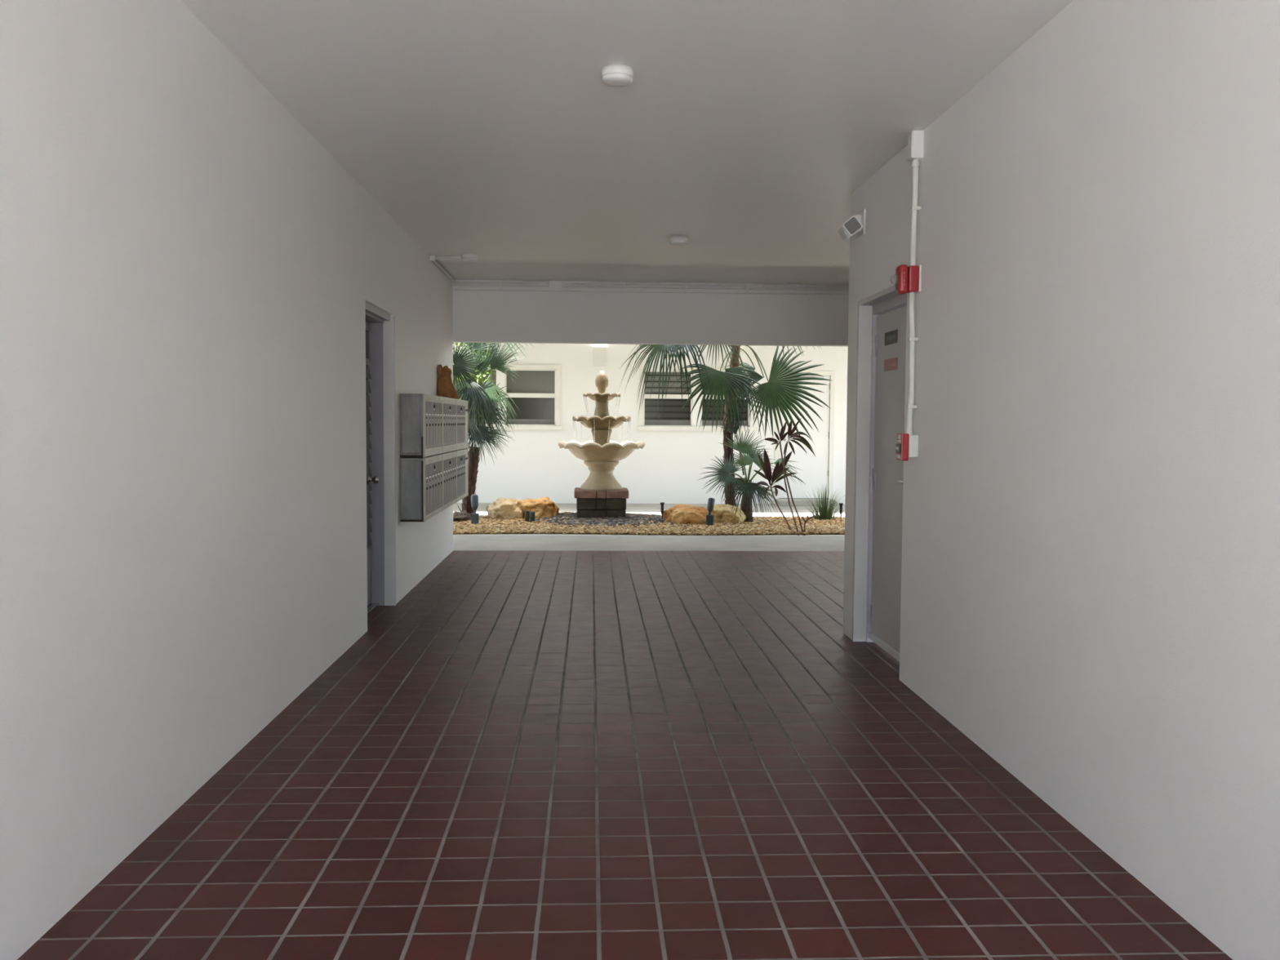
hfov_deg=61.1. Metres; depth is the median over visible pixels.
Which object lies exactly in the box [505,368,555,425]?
window
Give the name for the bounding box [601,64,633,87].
smoke detector
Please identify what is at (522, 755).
floor
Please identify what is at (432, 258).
conduit
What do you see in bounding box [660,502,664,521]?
path light
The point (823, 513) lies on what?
clump
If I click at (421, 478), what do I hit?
mailbox
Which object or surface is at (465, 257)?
smoke detector
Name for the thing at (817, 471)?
door
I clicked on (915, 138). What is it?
junction box
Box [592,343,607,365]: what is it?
wall lantern
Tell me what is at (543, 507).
boulder
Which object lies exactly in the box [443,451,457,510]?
mailbox
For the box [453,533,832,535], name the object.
planting bed
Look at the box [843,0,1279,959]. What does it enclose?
wall
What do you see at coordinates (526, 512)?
light
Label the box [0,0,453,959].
wall
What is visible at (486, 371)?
shrub
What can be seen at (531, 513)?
light
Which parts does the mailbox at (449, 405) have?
mailbox door, mailbox door, mailbox door, master panel, mailbox door, mailbox door, mailbox door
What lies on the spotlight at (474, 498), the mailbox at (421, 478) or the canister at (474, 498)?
the canister at (474, 498)
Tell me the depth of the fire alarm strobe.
5.24 m
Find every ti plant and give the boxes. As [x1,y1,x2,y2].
[753,448,797,529]
[764,417,815,535]
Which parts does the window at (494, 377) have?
pane, pane, rail, frame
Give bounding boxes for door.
[365,302,395,615]
[774,370,835,498]
[851,284,906,662]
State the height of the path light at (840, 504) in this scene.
0.301 m
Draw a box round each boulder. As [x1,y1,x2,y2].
[453,510,471,521]
[485,497,524,519]
[516,497,559,518]
[662,504,708,524]
[711,503,746,523]
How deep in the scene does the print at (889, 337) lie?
6.11 m
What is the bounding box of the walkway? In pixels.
[453,535,844,551]
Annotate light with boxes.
[524,510,529,522]
[529,511,534,522]
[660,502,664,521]
[837,208,866,240]
[839,502,843,520]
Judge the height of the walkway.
0.120 m
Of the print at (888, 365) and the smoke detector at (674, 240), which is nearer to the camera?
the print at (888, 365)
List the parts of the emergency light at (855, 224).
wall plate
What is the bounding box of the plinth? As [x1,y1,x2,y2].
[573,487,628,518]
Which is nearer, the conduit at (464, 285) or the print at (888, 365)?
the print at (888, 365)
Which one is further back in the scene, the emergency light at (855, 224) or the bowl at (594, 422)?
the bowl at (594, 422)
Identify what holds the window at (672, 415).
in the wall at (668, 468)
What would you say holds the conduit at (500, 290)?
attached to the beam
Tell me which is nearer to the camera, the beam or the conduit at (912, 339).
the conduit at (912, 339)
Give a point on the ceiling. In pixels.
(746, 131)
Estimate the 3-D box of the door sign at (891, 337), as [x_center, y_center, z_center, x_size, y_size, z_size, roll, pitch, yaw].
[1.414,-0.802,6.112,0.004,0.072,0.249,0,3,-3]
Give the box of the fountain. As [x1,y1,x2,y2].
[558,370,644,490]
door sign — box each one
[884,329,897,345]
[884,357,897,371]
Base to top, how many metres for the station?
0.132 m
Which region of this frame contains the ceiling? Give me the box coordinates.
[179,0,1072,284]
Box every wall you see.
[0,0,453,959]
[453,342,848,504]
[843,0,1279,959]
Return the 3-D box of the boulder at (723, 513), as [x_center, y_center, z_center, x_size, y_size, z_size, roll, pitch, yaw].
[1.111,0.456,13.980,0.493,0.293,0.544,0,3,-3]
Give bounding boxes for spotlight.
[471,494,479,524]
[706,497,715,525]
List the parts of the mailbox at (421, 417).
panel, mailbox door, mailbox door, mailbox door, frame, master panel, mailbox door, mailbox door, mailbox door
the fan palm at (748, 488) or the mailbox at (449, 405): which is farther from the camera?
the fan palm at (748, 488)
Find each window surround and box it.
[485,364,562,430]
[636,365,756,431]
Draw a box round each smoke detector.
[461,253,478,262]
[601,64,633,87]
[669,235,688,245]
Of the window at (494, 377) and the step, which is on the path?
the step
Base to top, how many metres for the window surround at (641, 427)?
1.029 m
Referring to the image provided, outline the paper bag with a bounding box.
[437,364,458,398]
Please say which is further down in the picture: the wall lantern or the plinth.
the plinth
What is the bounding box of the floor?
[17,550,1232,959]
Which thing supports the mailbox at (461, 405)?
attached to the wall at (188, 275)
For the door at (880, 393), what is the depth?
6.36 m
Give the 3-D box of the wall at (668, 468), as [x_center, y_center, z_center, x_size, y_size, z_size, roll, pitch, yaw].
[-0.038,-2.874,17.421,22.000,6.500,0.300,0,3,-3]
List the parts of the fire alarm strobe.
plate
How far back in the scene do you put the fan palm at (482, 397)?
14.20 m
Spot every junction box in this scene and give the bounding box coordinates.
[549,280,561,290]
[906,130,924,160]
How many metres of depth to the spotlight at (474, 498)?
13.51 m
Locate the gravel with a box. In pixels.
[453,515,844,535]
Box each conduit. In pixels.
[429,255,461,282]
[453,284,848,290]
[453,288,848,295]
[455,280,848,288]
[905,292,918,435]
[909,159,920,266]
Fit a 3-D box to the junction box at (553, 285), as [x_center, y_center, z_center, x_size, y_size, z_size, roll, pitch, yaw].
[-0.844,-1.944,10.847,0.124,0.098,0.040,0,3,-3]
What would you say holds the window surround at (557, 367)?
attached to the wall at (668, 468)
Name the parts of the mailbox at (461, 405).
mailbox door, master panel, mailbox door, mailbox door, mailbox door, outgoing mail panel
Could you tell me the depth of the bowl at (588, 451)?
13.94 m
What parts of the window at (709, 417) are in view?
pane, rail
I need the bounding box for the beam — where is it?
[452,279,848,346]
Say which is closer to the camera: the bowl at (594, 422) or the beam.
the beam
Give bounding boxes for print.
[885,333,895,341]
[885,362,895,368]
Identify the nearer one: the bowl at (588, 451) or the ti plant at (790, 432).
the ti plant at (790, 432)
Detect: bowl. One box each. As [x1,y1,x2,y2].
[558,440,644,461]
[572,415,631,429]
[582,392,620,401]
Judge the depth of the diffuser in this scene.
17.17 m
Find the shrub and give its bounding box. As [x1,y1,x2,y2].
[453,342,497,502]
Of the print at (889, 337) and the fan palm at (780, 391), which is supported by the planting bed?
the fan palm at (780, 391)
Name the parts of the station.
pull handle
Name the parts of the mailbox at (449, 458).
mailbox door, mailbox door, mailbox door, master panel, mailbox door, mailbox door, mailbox door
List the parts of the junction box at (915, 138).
plate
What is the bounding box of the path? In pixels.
[453,502,844,517]
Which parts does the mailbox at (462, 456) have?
mailbox door, mailbox door, master panel, mailbox door, mailbox door, mailbox door, outgoing mail panel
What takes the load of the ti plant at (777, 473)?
on the planting bed
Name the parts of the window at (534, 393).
pane, rail, pane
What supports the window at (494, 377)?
in the wall at (668, 468)
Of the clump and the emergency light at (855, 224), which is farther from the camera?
the clump
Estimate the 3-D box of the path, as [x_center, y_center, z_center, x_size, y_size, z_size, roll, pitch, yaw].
[0.004,0.508,16.178,22.000,0.120,2.980,0,3,-3]
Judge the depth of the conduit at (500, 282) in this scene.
10.91 m
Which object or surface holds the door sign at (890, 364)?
attached to the door at (880, 393)
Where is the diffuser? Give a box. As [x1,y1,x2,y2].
[592,343,607,346]
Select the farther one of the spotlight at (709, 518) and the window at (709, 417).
the window at (709, 417)
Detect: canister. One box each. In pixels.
[471,494,478,510]
[706,497,715,511]
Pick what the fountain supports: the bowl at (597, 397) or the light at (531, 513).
the bowl at (597, 397)
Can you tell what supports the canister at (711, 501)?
on the spotlight at (709, 518)
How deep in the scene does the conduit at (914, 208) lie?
5.25 m
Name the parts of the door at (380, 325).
pane, knob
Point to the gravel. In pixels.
(770, 525)
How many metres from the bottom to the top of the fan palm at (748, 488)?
1.488 m
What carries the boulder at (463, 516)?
on the gravel
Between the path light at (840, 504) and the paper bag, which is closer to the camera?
the paper bag
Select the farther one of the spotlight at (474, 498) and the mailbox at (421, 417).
the spotlight at (474, 498)
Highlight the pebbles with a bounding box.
[535,511,671,527]
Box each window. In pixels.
[453,368,497,425]
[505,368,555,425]
[643,370,692,426]
[701,371,749,426]
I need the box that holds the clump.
[800,484,844,519]
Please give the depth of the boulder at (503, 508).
14.14 m
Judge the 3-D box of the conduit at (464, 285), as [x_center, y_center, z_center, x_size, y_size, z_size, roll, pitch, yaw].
[2.181,-1.931,11.017,8.098,0.030,0.024,0,3,-3]
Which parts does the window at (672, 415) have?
pane, pane, rail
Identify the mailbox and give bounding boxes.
[400,393,443,457]
[400,453,443,521]
[442,396,457,453]
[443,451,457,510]
[452,448,468,502]
[456,399,468,450]
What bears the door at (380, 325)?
in the wall at (188, 275)
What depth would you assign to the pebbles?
13.78 m
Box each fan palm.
[453,342,533,515]
[620,344,833,506]
[698,418,802,524]
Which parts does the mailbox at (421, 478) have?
panel, mailbox door, mailbox door, mailbox door, frame, master panel, mailbox door, mailbox door, mailbox door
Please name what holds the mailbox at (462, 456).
attached to the wall at (188, 275)
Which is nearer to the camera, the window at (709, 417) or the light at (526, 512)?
the light at (526, 512)
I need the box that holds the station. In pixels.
[895,433,918,460]
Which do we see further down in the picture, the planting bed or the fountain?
the planting bed
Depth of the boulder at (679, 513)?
13.58 m
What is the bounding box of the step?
[775,498,837,506]
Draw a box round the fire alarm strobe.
[890,264,921,294]

